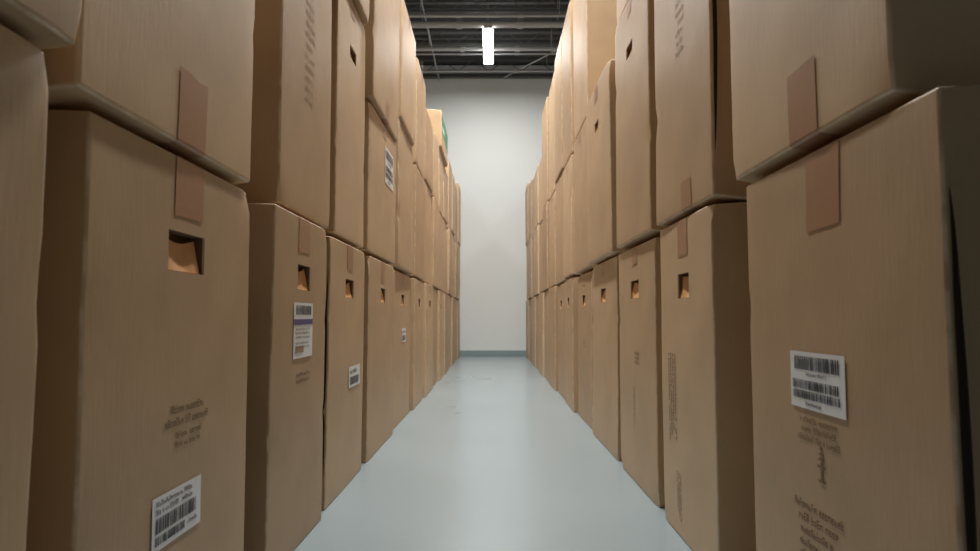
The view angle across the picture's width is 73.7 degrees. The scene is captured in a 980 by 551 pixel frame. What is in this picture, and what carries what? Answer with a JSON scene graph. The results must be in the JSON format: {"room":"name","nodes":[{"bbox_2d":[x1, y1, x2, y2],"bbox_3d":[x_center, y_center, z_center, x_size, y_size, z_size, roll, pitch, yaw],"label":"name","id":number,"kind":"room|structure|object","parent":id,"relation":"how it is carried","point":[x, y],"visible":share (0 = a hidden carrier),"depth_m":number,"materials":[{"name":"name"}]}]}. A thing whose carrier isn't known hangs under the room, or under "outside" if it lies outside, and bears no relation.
{"room":"warehouse","nodes":[
{"label":"warehouse","id":0,"kind":"room"},
{"bbox_2d":[408,0,565,80],"bbox_3d":[0.026,-5.201,6.050,9.000,0.604,18.400,0,-4,0],"label":"ceiling","id":1,"kind":"structure","parent":0,"point":[459,24],"depth_m":12.05,"materials":[{"name":"grey metal"}]},
{"bbox_2d":[418,58,554,72],"bbox_3d":[0.066,-4.767,14.840,9.000,0.315,0.105,0,-4,0],"label":"joist","id":2,"kind":"object","parent":1,"relation":"attached to","point":[438,60],"visible":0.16,"depth_m":14.83,"materials":[{"name":"grey metal"}]},
{"bbox_2d":[413,30,561,46],"bbox_3d":[0.059,-4.861,13.393,9.000,0.315,0.105,0,-4,0],"label":"joist","id":3,"kind":"object","parent":1,"relation":"attached to","point":[432,32],"visible":0.37,"depth_m":13.37,"materials":[{"name":"grey metal"}]},
{"bbox_2d":[407,0,567,13],"bbox_3d":[0.053,-4.955,11.947,9.000,0.315,0.105,0,-4,0],"label":"joist","id":4,"kind":"object","parent":1,"relation":"attached to","point":[410,11],"visible":0.35,"depth_m":11.89,"materials":[{"name":"grey metal"}]},
{"bbox_2d":[483,26,492,63],"bbox_3d":[-0.033,-4.756,12.836,0.190,0.612,1.600,0,-4,0],"label":"strip light","id":5,"kind":"object","parent":1,"relation":"attached to","point":[487,31],"visible":0.95,"depth_m":12.62,"materials":[{"name":"white plastic"}]},
{"bbox_2d":[420,65,554,349],"bbox_3d":[0.068,-1.533,15.106,9.000,6.750,0.150,0,-4,0],"label":"wall","id":6,"kind":"structure","parent":0,"point":[493,126],"depth_m":15.07,"materials":[{"name":"white paint"}]},
{"bbox_2d":[422,74,552,78],"bbox_3d":[0.067,-4.625,15.172,9.000,0.070,0.120,0,-4,0],"label":"trim","id":7,"kind":"structure","parent":6,"relation":"attached to","point":[425,76],"depth_m":15.12,"materials":[{"name":"grey metal"}]},
{"bbox_2d":[460,350,525,355],"bbox_3d":[0.068,1.764,14.807,9.000,0.130,0.020,0,-4,0],"label":"baseboard","id":8,"kind":"structure","parent":6,"relation":"attached to","point":[462,352],"depth_m":14.80,"materials":[{"name":"paint"}]},
{"bbox_2d":[404,0,570,64],"bbox_3d":[0.026,-5.542,6.153,9.300,0.089,18.560,0,-4,0],"label":"roof trusses","id":9,"kind":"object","parent":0,"point":[410,4],"depth_m":13.47,"materials":[{"name":"metal"}]},
{"bbox_2d":[293,356,692,550],"bbox_3d":[0.026,1.283,5.629,9.000,0.100,18.400,0,-4,0],"label":"floor","id":10,"kind":"structure","parent":0,"point":[494,457],"depth_m":3.40,"materials":[{"name":"grey concrete"}]},
{"bbox_2d":[0,24,47,550],"bbox_3d":[-1.023,0.254,0.594,0.631,1.301,0.856,0,-4,0],"label":"cardboard box","id":11,"kind":"object","parent":10,"relation":"on","point":[23,78],"visible":1,"depth_m":0.98,"materials":[{"name":"cardboard"}]},
{"bbox_2d":[0,0,80,48],"bbox_3d":[-0.992,-1.044,0.678,0.624,1.301,0.914,0,-4,0],"label":"cardboard box","id":12,"kind":"object","parent":11,"relation":"on","point":[46,24],"visible":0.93,"depth_m":1.02,"materials":[{"name":"cardboard"}]},
{"bbox_2d":[25,109,248,550],"bbox_3d":[-1.056,0.338,1.597,0.630,1.263,0.822,0,-4,0],"label":"cardboard box","id":13,"kind":"object","parent":10,"relation":"on","point":[138,440],"visible":0.96,"depth_m":1.38,"materials":[{"name":"cardboard"}]},
{"bbox_2d":[40,0,254,183],"bbox_3d":[-1.045,-0.953,1.635,0.629,1.321,0.854,0,-4,0],"label":"cardboard box","id":14,"kind":"object","parent":13,"relation":"on","point":[176,75],"visible":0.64,"depth_m":1.51,"materials":[{"name":"cardboard"}]},
{"bbox_2d":[243,203,325,550],"bbox_3d":[-1.034,0.400,2.514,0.631,1.259,0.684,0,-4,1],"label":"cardboard box","id":15,"kind":"object","parent":10,"relation":"on","point":[287,262],"visible":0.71,"depth_m":2.29,"materials":[{"name":"cardboard"}]},
{"bbox_2d":[232,0,331,228],"bbox_3d":[-1.051,-0.881,2.692,0.628,1.321,0.693,0,-4,1],"label":"cardboard box","id":16,"kind":"object","parent":15,"relation":"on","point":[290,135],"visible":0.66,"depth_m":2.45,"materials":[{"name":"cardboard"}]},
{"bbox_2d":[321,236,364,509],"bbox_3d":[-1.045,0.457,3.378,0.631,1.256,0.812,0,-4,0],"label":"cardboard box","id":17,"kind":"object","parent":10,"relation":"on","point":[345,264],"visible":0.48,"depth_m":3.25,"materials":[{"name":"cardboard"}]},
{"bbox_2d":[324,0,364,247],"bbox_3d":[-1.046,-0.826,3.486,0.624,1.321,0.683,0,-4,0],"label":"cardboard box","id":18,"kind":"object","parent":17,"relation":"on","point":[346,204],"visible":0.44,"depth_m":3.35,"materials":[{"name":"cardboard"}]},
{"bbox_2d":[352,0,368,23],"bbox_3d":[-1.025,-1.987,3.506,0.627,1.001,0.774,0,-4,0],"label":"cardboard box","id":19,"kind":"object","parent":18,"relation":"on","point":[362,6],"visible":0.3,"depth_m":3.73,"materials":[{"name":"cardboard"}]},
{"bbox_2d":[361,255,393,462],"bbox_3d":[-1.039,0.525,4.425,0.625,1.256,0.972,0,-4,1],"label":"cardboard box","id":20,"kind":"object","parent":10,"relation":"on","point":[378,332],"visible":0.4,"depth_m":4.24,"materials":[{"name":"cardboard"}]},
{"bbox_2d":[355,101,395,264],"bbox_3d":[-1.036,-0.576,4.487,0.629,0.951,1.034,0,-4,1],"label":"cardboard box","id":21,"kind":"object","parent":20,"relation":"on","point":[379,169],"visible":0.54,"depth_m":4.31,"materials":[{"name":"cardboard"}]},
{"bbox_2d":[362,0,399,142],"bbox_3d":[-1.018,-1.672,4.563,0.625,1.251,1.082,0,-4,0],"label":"cardboard box","id":22,"kind":"object","parent":21,"relation":"on","point":[382,29],"visible":0.38,"depth_m":4.38,"materials":[{"name":"cardboard"}]},
{"bbox_2d":[393,270,409,428],"bbox_3d":[-1.052,0.598,5.543,0.627,1.256,0.973,0,-4,0],"label":"cardboard box","id":23,"kind":"object","parent":10,"relation":"on","point":[401,350],"visible":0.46,"depth_m":5.48,"materials":[{"name":"cardboard"}]},
{"bbox_2d":[389,120,412,274],"bbox_3d":[-1.029,-0.625,5.647,0.632,1.201,0.985,0,-4,0],"label":"cardboard box","id":24,"kind":"object","parent":23,"relation":"on","point":[403,264],"visible":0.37,"depth_m":5.46,"materials":[{"name":"cardboard"}]},
{"bbox_2d":[399,0,415,145],"bbox_3d":[-1.015,-1.743,5.715,0.625,1.041,0.933,0,-4,0],"label":"cardboard box","id":25,"kind":"object","parent":24,"relation":"on","point":[407,51],"visible":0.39,"depth_m":5.58,"materials":[{"name":"cardboard"}]},
{"bbox_2d":[409,278,423,409],"bbox_3d":[-1.027,0.669,6.600,0.629,1.251,0.854,0,-4,0],"label":"cardboard box","id":26,"kind":"object","parent":10,"relation":"on","point":[416,286],"visible":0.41,"depth_m":6.35,"materials":[{"name":"cardboard"}]},
{"bbox_2d":[406,165,424,280],"bbox_3d":[-1.018,-0.503,6.681,0.626,1.101,0.863,0,-4,0],"label":"cardboard box","id":27,"kind":"object","parent":26,"relation":"on","point":[418,181],"visible":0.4,"depth_m":6.49,"materials":[{"name":"cardboard"}]},
{"bbox_2d":[411,57,425,179],"bbox_3d":[-1.017,-1.634,6.750,0.628,1.168,0.855,0,-4,0],"label":"cardboard box","id":28,"kind":"object","parent":27,"relation":"on","point":[418,148],"visible":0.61,"depth_m":6.56,"materials":[{"name":"cardboard"}]},
{"bbox_2d":[422,283,432,396],"bbox_3d":[-1.008,0.730,7.573,0.629,1.256,0.805,0,-4,1],"label":"cardboard box","id":29,"kind":"object","parent":10,"relation":"on","point":[428,289],"visible":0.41,"depth_m":7.33,"materials":[{"name":"cardboard"}]},
{"bbox_2d":[421,182,430,284],"bbox_3d":[-1.033,-0.465,7.651,0.625,1.141,0.802,0,-4,0],"label":"cardboard box","id":30,"kind":"object","parent":29,"relation":"on","point":[427,245],"visible":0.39,"depth_m":7.57,"materials":[{"name":"cardboard"}]},
{"bbox_2d":[424,109,432,192],"bbox_3d":[-1.018,-1.455,7.690,0.629,0.841,0.856,0,-4,0],"label":"cardboard box","id":31,"kind":"object","parent":30,"relation":"on","point":[428,127],"visible":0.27,"depth_m":7.61,"materials":[{"name":"cardboard"}]},
{"bbox_2d":[433,289,437,385],"bbox_3d":[-1.026,0.791,8.476,0.632,1.251,0.754,0,-4,0],"label":"cardboard box","id":32,"kind":"object","parent":10,"relation":"on","point":[435,292],"visible":0.2,"depth_m":8.51,"materials":[{"name":"cardboard"}]},
{"bbox_2d":[430,197,439,288],"bbox_3d":[-1.008,-0.401,8.559,0.630,1.141,0.785,0,-4,0],"label":"cardboard box","id":33,"kind":"object","parent":32,"relation":"on","point":[435,210],"visible":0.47,"depth_m":8.35,"materials":[{"name":"cardboard"}]},
{"bbox_2d":[431,131,438,203],"bbox_3d":[-1.017,-1.390,8.613,0.629,0.841,0.764,0,-4,0],"label":"cardboard box","id":34,"kind":"object","parent":33,"relation":"on","point":[434,193],"visible":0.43,"depth_m":8.49,"materials":[{"name":"cardboard"}]},
{"bbox_2d":[437,290,442,380],"bbox_3d":[-1.010,0.849,9.405,0.628,1.256,0.836,0,-4,0],"label":"cardboard box","id":35,"kind":"object","parent":10,"relation":"on","point":[440,294],"visible":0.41,"depth_m":9.08,"materials":[{"name":"cardboard"}]},
{"bbox_2d":[436,215,443,290],"bbox_3d":[-1.015,-0.326,9.480,0.628,1.101,0.874,0,-4,1],"label":"cardboard box","id":36,"kind":"object","parent":35,"relation":"on","point":[441,221],"visible":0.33,"depth_m":9.48,"materials":[{"name":"cardboard"}]},
{"bbox_2d":[438,150,443,217],"bbox_3d":[-1.020,-1.322,9.570,0.629,0.901,0.823,0,-4,0],"label":"cardboard box","id":37,"kind":"object","parent":36,"relation":"on","point":[440,182],"visible":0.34,"depth_m":9.40,"materials":[{"name":"cardboard"}]},
{"bbox_2d":[427,109,447,166],"bbox_3d":[-0.987,-2.029,9.807,0.627,0.541,1.302,0,-4,0],"label":"cardboard box","id":38,"kind":"object","parent":37,"relation":"on","point":[436,116],"visible":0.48,"depth_m":9.17,"materials":[{"name":"cardboard"}]},
{"bbox_2d":[443,293,448,374],"bbox_3d":[-0.994,0.913,10.357,0.626,1.251,0.824,0,-4,0],"label":"cardboard box","id":39,"kind":"object","parent":10,"relation":"on","point":[445,296],"visible":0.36,"depth_m":10.04,"materials":[{"name":"cardboard"}]},
{"bbox_2d":[441,222,446,293],"bbox_3d":[-1.026,-0.283,10.445,0.629,1.151,0.842,0,-4,1],"label":"cardboard box","id":40,"kind":"object","parent":39,"relation":"on","point":[445,225],"visible":0.19,"depth_m":10.50,"materials":[{"name":"cardboard"}]},
{"bbox_2d":[443,165,447,224],"bbox_3d":[-1.015,-1.277,10.500,0.627,0.841,0.821,0,-4,1],"label":"cardboard box","id":41,"kind":"object","parent":40,"relation":"on","point":[445,176],"visible":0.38,"depth_m":10.39,"materials":[{"name":"cardboard"}]},
{"bbox_2d":[448,296,450,368],"bbox_3d":[-1.007,0.973,11.305,0.627,1.256,0.824,0,-4,0],"label":"cardboard box","id":42,"kind":"object","parent":10,"relation":"on","point":[449,297],"visible":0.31,"depth_m":11.20,"materials":[{"name":"cardboard"}]},
{"bbox_2d":[446,229,451,295],"bbox_3d":[-0.993,-0.212,11.392,0.626,1.121,0.843,0,-4,0],"label":"cardboard box","id":43,"kind":"object","parent":42,"relation":"on","point":[449,234],"visible":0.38,"depth_m":11.01,"materials":[{"name":"cardboard"}]},
{"bbox_2d":[445,159,451,232],"bbox_3d":[-1.006,-1.370,11.458,0.628,1.201,0.824,0,-4,0],"label":"cardboard box","id":44,"kind":"object","parent":43,"relation":"on","point":[448,168],"visible":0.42,"depth_m":11.27,"materials":[{"name":"cardboard"}]},
{"bbox_2d":[451,297,455,365],"bbox_3d":[-0.984,1.037,12.254,0.632,1.251,0.824,0,-4,1],"label":"cardboard box","id":45,"kind":"object","parent":10,"relation":"on","point":[453,300],"visible":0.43,"depth_m":12.09,"materials":[{"name":"cardboard"}]},
{"bbox_2d":[449,234,453,297],"bbox_3d":[-1.008,-0.185,12.343,0.630,1.201,0.845,0,-4,0],"label":"cardboard box","id":46,"kind":"object","parent":45,"relation":"on","point":[452,295],"visible":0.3,"depth_m":12.23,"materials":[{"name":"cardboard"}]},
{"bbox_2d":[452,173,454,235],"bbox_3d":[-0.995,-1.333,12.407,0.626,1.101,0.824,0,-4,0],"label":"cardboard box","id":47,"kind":"object","parent":46,"relation":"on","point":[453,180],"visible":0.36,"depth_m":12.24,"materials":[{"name":"cardboard"}]},
{"bbox_2d":[455,300,456,360],"bbox_3d":[-1.001,1.096,13.201,0.624,1.256,0.822,0,-4,0],"label":"cardboard box","id":48,"kind":"object","parent":10,"relation":"on","point":[456,300],"visible":0.12,"depth_m":13.46,"materials":[{"name":"cardboard"}]},
{"bbox_2d":[454,243,457,298],"bbox_3d":[-0.976,-0.079,13.288,0.628,1.101,0.843,0,-4,0],"label":"cardboard box","id":49,"kind":"object","parent":48,"relation":"on","point":[455,244],"visible":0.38,"depth_m":12.90,"materials":[{"name":"cardboard"}]},
{"bbox_2d":[454,185,456,242],"bbox_3d":[-1.003,-1.226,13.362,0.627,1.201,0.843,0,-4,1],"label":"cardboard box","id":50,"kind":"object","parent":49,"relation":"on","point":[455,236],"visible":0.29,"depth_m":13.19,"materials":[{"name":"cardboard"}]},
{"bbox_2d":[457,300,459,358],"bbox_3d":[-0.985,1.162,14.184,0.630,1.251,0.855,0,-4,0],"label":"cardboard box","id":51,"kind":"object","parent":10,"relation":"on","point":[458,302],"visible":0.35,"depth_m":13.99,"materials":[{"name":"cardboard"}]},
{"bbox_2d":[456,244,459,299],"bbox_3d":[-0.984,-0.060,14.264,0.627,1.201,0.852,0,-4,0],"label":"cardboard box","id":52,"kind":"object","parent":51,"relation":"on","point":[458,298],"visible":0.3,"depth_m":14.03,"materials":[{"name":"cardboard"}]},
{"bbox_2d":[455,183,460,246],"bbox_3d":[-0.975,-1.308,14.344,0.625,1.301,0.853,0,-4,0],"label":"cardboard box","id":53,"kind":"object","parent":52,"relation":"on","point":[456,184],"visible":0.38,"depth_m":13.96,"materials":[{"name":"cardboard"}]},
{"bbox_2d":[526,300,529,359],"bbox_3d":[1.109,1.153,14.075,0.625,1.256,1.055,0,-4,0],"label":"cardboard box","id":54,"kind":"object","parent":10,"relation":"on","point":[527,301],"visible":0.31,"depth_m":13.60,"materials":[{"name":"cardboard"}]},
{"bbox_2d":[527,245,529,299],"bbox_3d":[1.124,-0.072,14.155,0.623,1.201,1.052,0,-4,1],"label":"cardboard box","id":55,"kind":"object","parent":54,"relation":"on","point":[528,298],"visible":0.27,"depth_m":14.18,"materials":[{"name":"cardboard"}]},
{"bbox_2d":[525,183,529,245],"bbox_3d":[1.100,-1.296,14.209,0.629,1.251,1.004,0,-4,1],"label":"cardboard box","id":56,"kind":"object","parent":55,"relation":"on","point":[528,184],"visible":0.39,"depth_m":13.77,"materials":[{"name":"cardboard"}]},
{"bbox_2d":[530,299,531,361],"bbox_3d":[1.122,1.083,12.957,0.631,1.251,0.954,0,-4,0],"label":"cardboard box","id":57,"kind":"object","parent":10,"relation":"on","point":[530,299],"visible":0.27,"depth_m":12.85,"materials":[{"name":"cardboard"}]},
{"bbox_2d":[528,236,532,298],"bbox_3d":[1.100,-0.140,13.036,0.626,1.201,0.952,0,-4,0],"label":"cardboard box","id":58,"kind":"object","parent":57,"relation":"on","point":[530,285],"visible":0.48,"depth_m":12.73,"materials":[{"name":"cardboard"}]},
{"bbox_2d":[529,180,532,238],"bbox_3d":[1.108,-1.290,13.071,0.625,1.101,0.872,0,-4,0],"label":"cardboard box","id":59,"kind":"object","parent":58,"relation":"on","point":[530,185],"visible":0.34,"depth_m":12.87,"materials":[{"name":"cardboard"}]},
{"bbox_2d":[532,297,535,366],"bbox_3d":[1.100,1.014,11.945,0.626,1.256,0.823,0,-4,0],"label":"cardboard box","id":60,"kind":"object","parent":10,"relation":"on","point":[533,298],"visible":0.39,"depth_m":11.64,"materials":[{"name":"cardboard"}]},
{"bbox_2d":[532,235,537,296],"bbox_3d":[1.109,-0.160,12.031,0.631,1.101,0.843,0,-4,1],"label":"cardboard box","id":61,"kind":"object","parent":60,"relation":"on","point":[533,240],"visible":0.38,"depth_m":11.98,"materials":[{"name":"cardboard"}]},
{"bbox_2d":[532,176,534,238],"bbox_3d":[1.116,-1.259,12.092,0.628,1.101,0.824,0,-4,0],"label":"cardboard box","id":62,"kind":"object","parent":61,"relation":"on","point":[533,182],"visible":0.17,"depth_m":12.07,"materials":[{"name":"cardboard"}]},
{"bbox_2d":[536,295,538,369],"bbox_3d":[1.109,0.957,11.031,0.623,1.251,0.793,0,-4,0],"label":"cardboard box","id":63,"kind":"object","parent":10,"relation":"on","point":[537,297],"visible":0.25,"depth_m":10.99,"materials":[{"name":"cardboard"}]},
{"bbox_2d":[535,225,540,294],"bbox_3d":[1.095,-0.240,11.109,0.623,1.151,0.793,0,-4,1],"label":"cardboard box","id":64,"kind":"object","parent":63,"relation":"on","point":[537,292],"visible":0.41,"depth_m":10.77,"materials":[{"name":"cardboard"}]},
{"bbox_2d":[535,165,538,229],"bbox_3d":[1.100,-1.313,11.179,0.629,1.001,0.795,0,-4,0],"label":"cardboard box","id":65,"kind":"object","parent":64,"relation":"on","point":[536,173],"visible":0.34,"depth_m":11.05,"materials":[{"name":"cardboard"}]},
{"bbox_2d":[539,292,544,376],"bbox_3d":[1.095,0.894,10.099,0.629,1.256,0.824,0,-4,0],"label":"cardboard box","id":66,"kind":"object","parent":10,"relation":"on","point":[541,296],"visible":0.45,"depth_m":9.90,"materials":[{"name":"cardboard"}]},
{"bbox_2d":[539,223,545,292],"bbox_3d":[1.108,-0.280,10.185,0.631,1.101,0.845,0,-4,0],"label":"cardboard box","id":67,"kind":"object","parent":66,"relation":"on","point":[541,290],"visible":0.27,"depth_m":10.18,"materials":[{"name":"cardboard"}]},
{"bbox_2d":[538,158,542,224],"bbox_3d":[1.105,-1.328,10.253,0.626,1.001,0.842,0,-4,0],"label":"cardboard box","id":68,"kind":"object","parent":67,"relation":"on","point":[540,164],"visible":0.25,"depth_m":10.27,"materials":[{"name":"cardboard"}]},
{"bbox_2d":[544,290,548,381],"bbox_3d":[1.102,0.835,9.150,0.623,1.251,0.822,0,-4,1],"label":"cardboard box","id":69,"kind":"object","parent":10,"relation":"on","point":[546,297],"visible":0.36,"depth_m":9.15,"materials":[{"name":"cardboard"}]},
{"bbox_2d":[542,202,551,290],"bbox_3d":[1.085,-0.387,9.239,0.627,1.201,0.843,0,-4,1],"label":"cardboard box","id":70,"kind":"object","parent":69,"relation":"on","point":[545,216],"visible":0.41,"depth_m":8.96,"materials":[{"name":"cardboard"}]},
{"bbox_2d":[542,97,549,208],"bbox_3d":[1.088,-1.710,9.316,0.631,1.451,0.825,0,-4,0],"label":"cardboard box","id":71,"kind":"object","parent":70,"relation":"on","point":[545,114],"visible":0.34,"depth_m":9.14,"materials":[{"name":"cardboard"}]},
{"bbox_2d":[549,286,557,390],"bbox_3d":[1.084,0.771,8.202,0.627,1.256,0.823,0,-4,0],"label":"cardboard box","id":72,"kind":"object","parent":10,"relation":"on","point":[553,292],"visible":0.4,"depth_m":7.95,"materials":[{"name":"cardboard"}]},
{"bbox_2d":[549,191,560,286],"bbox_3d":[1.096,-0.428,8.290,0.626,1.151,0.844,0,-4,1],"label":"cardboard box","id":73,"kind":"object","parent":72,"relation":"on","point":[552,205],"visible":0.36,"depth_m":8.19,"materials":[{"name":"cardboard"}]},
{"bbox_2d":[549,72,556,200],"bbox_3d":[1.099,-1.751,8.376,0.626,1.501,0.844,0,-4,0],"label":"cardboard box","id":74,"kind":"object","parent":73,"relation":"on","point":[552,184],"visible":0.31,"depth_m":8.24,"materials":[{"name":"cardboard"}]},
{"bbox_2d":[558,283,565,399],"bbox_3d":[1.102,0.712,7.254,0.625,1.251,0.823,0,-4,1],"label":"cardboard box","id":75,"kind":"object","parent":10,"relation":"on","point":[561,289],"visible":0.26,"depth_m":7.22,"materials":[{"name":"cardboard"}]},
{"bbox_2d":[555,171,567,283],"bbox_3d":[1.093,-0.510,7.344,0.626,1.201,0.844,0,-4,0],"label":"cardboard box","id":76,"kind":"object","parent":75,"relation":"on","point":[560,279],"visible":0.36,"depth_m":7.34,"materials":[{"name":"cardboard"}]},
{"bbox_2d":[555,34,564,182],"bbox_3d":[1.081,-1.858,7.422,0.629,1.501,0.825,0,-4,0],"label":"cardboard box","id":77,"kind":"object","parent":76,"relation":"on","point":[559,165],"visible":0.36,"depth_m":7.31,"materials":[{"name":"cardboard"}]},
{"bbox_2d":[565,277,577,412],"bbox_3d":[1.078,0.652,6.371,0.625,1.256,0.712,0,-4,1],"label":"cardboard box","id":78,"kind":"object","parent":10,"relation":"on","point":[571,285],"visible":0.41,"depth_m":6.12,"materials":[{"name":"cardboard"}]},
{"bbox_2d":[563,155,582,278],"bbox_3d":[1.071,-0.547,6.459,0.628,1.151,0.733,0,-4,0],"label":"cardboard box","id":79,"kind":"object","parent":78,"relation":"on","point":[569,265],"visible":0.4,"depth_m":6.26,"materials":[{"name":"cardboard"}]},
{"bbox_2d":[562,0,575,168],"bbox_3d":[1.075,-1.870,6.545,0.631,1.501,0.732,0,-4,0],"label":"cardboard box","id":80,"kind":"object","parent":79,"relation":"on","point":[569,141],"visible":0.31,"depth_m":6.37,"materials":[{"name":"cardboard"}]},
{"bbox_2d":[578,271,592,429],"bbox_3d":[1.103,0.598,5.498,0.631,1.251,0.807,0,-4,0],"label":"cardboard box","id":81,"kind":"object","parent":10,"relation":"on","point":[585,311],"visible":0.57,"depth_m":5.41,"materials":[{"name":"cardboard"}]},
{"bbox_2d":[574,120,596,273],"bbox_3d":[1.080,-0.636,5.563,0.630,1.221,0.831,0,-4,0],"label":"cardboard box","id":82,"kind":"object","parent":81,"relation":"on","point":[580,149],"visible":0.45,"depth_m":5.52,"materials":[{"name":"cardboard"}]},
{"bbox_2d":[573,0,616,140],"bbox_3d":[1.085,-1.993,5.651,0.629,1.501,0.835,0,-4,0],"label":"cardboard box","id":83,"kind":"object","parent":82,"relation":"on","point":[594,21],"visible":0.4,"depth_m":5.24,"materials":[{"name":"cardboard"}]},
{"bbox_2d":[592,256,621,460],"bbox_3d":[1.084,0.527,4.461,0.631,1.256,0.946,0,-4,0],"label":"cardboard box","id":84,"kind":"object","parent":10,"relation":"on","point":[605,276],"visible":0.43,"depth_m":4.32,"materials":[{"name":"cardboard"}]},
{"bbox_2d":[586,59,627,264],"bbox_3d":[1.052,-0.719,4.517,0.630,1.241,0.934,0,-4,0],"label":"cardboard box","id":85,"kind":"object","parent":84,"relation":"on","point":[601,107],"visible":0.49,"depth_m":4.31,"materials":[{"name":"cardboard"}]},
{"bbox_2d":[619,237,664,506],"bbox_3d":[1.077,0.461,3.438,0.623,1.256,0.832,0,-4,0],"label":"cardboard box","id":86,"kind":"object","parent":10,"relation":"on","point":[641,378],"visible":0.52,"depth_m":3.27,"materials":[{"name":"cardboard"}]},
{"bbox_2d":[615,0,666,249],"bbox_3d":[1.062,-0.845,3.507,0.627,1.361,0.824,0,-4,0],"label":"cardboard box","id":87,"kind":"object","parent":86,"relation":"on","point":[636,116],"visible":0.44,"depth_m":3.37,"materials":[{"name":"cardboard"}]},
{"bbox_2d":[616,0,627,24],"bbox_3d":[1.076,-2.021,3.599,0.624,1.001,0.833,0,-4,1],"label":"cardboard box","id":88,"kind":"object","parent":87,"relation":"on","point":[620,4],"visible":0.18,"depth_m":3.85,"materials":[{"name":"cardboard"}]},
{"bbox_2d":[660,202,755,550],"bbox_3d":[1.062,0.398,2.520,0.625,1.263,0.693,0,-4,0],"label":"cardboard box","id":89,"kind":"object","parent":10,"relation":"on","point":[708,448],"visible":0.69,"depth_m":2.24,"materials":[{"name":"cardboard"}]},
{"bbox_2d":[654,0,752,226],"bbox_3d":[1.059,-0.895,2.599,0.630,1.331,0.742,0,-4,0],"label":"cardboard box","id":90,"kind":"object","parent":89,"relation":"on","point":[695,170],"visible":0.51,"depth_m":2.40,"materials":[{"name":"cardboard"}]},
{"bbox_2d":[747,84,979,550],"bbox_3d":[1.065,0.328,1.472,0.627,1.266,0.852,0,-4,0],"label":"cardboard box","id":91,"kind":"object","parent":10,"relation":"on","point":[864,248],"visible":1,"depth_m":1.29,"materials":[{"name":"cardboard"}]},
{"bbox_2d":[729,0,979,182],"bbox_3d":[1.058,-0.954,1.655,0.630,1.321,0.814,0,-4,0],"label":"cardboard box","id":92,"kind":"object","parent":91,"relation":"on","point":[806,75],"visible":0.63,"depth_m":1.44,"materials":[{"name":"cardboard"}]}
]}

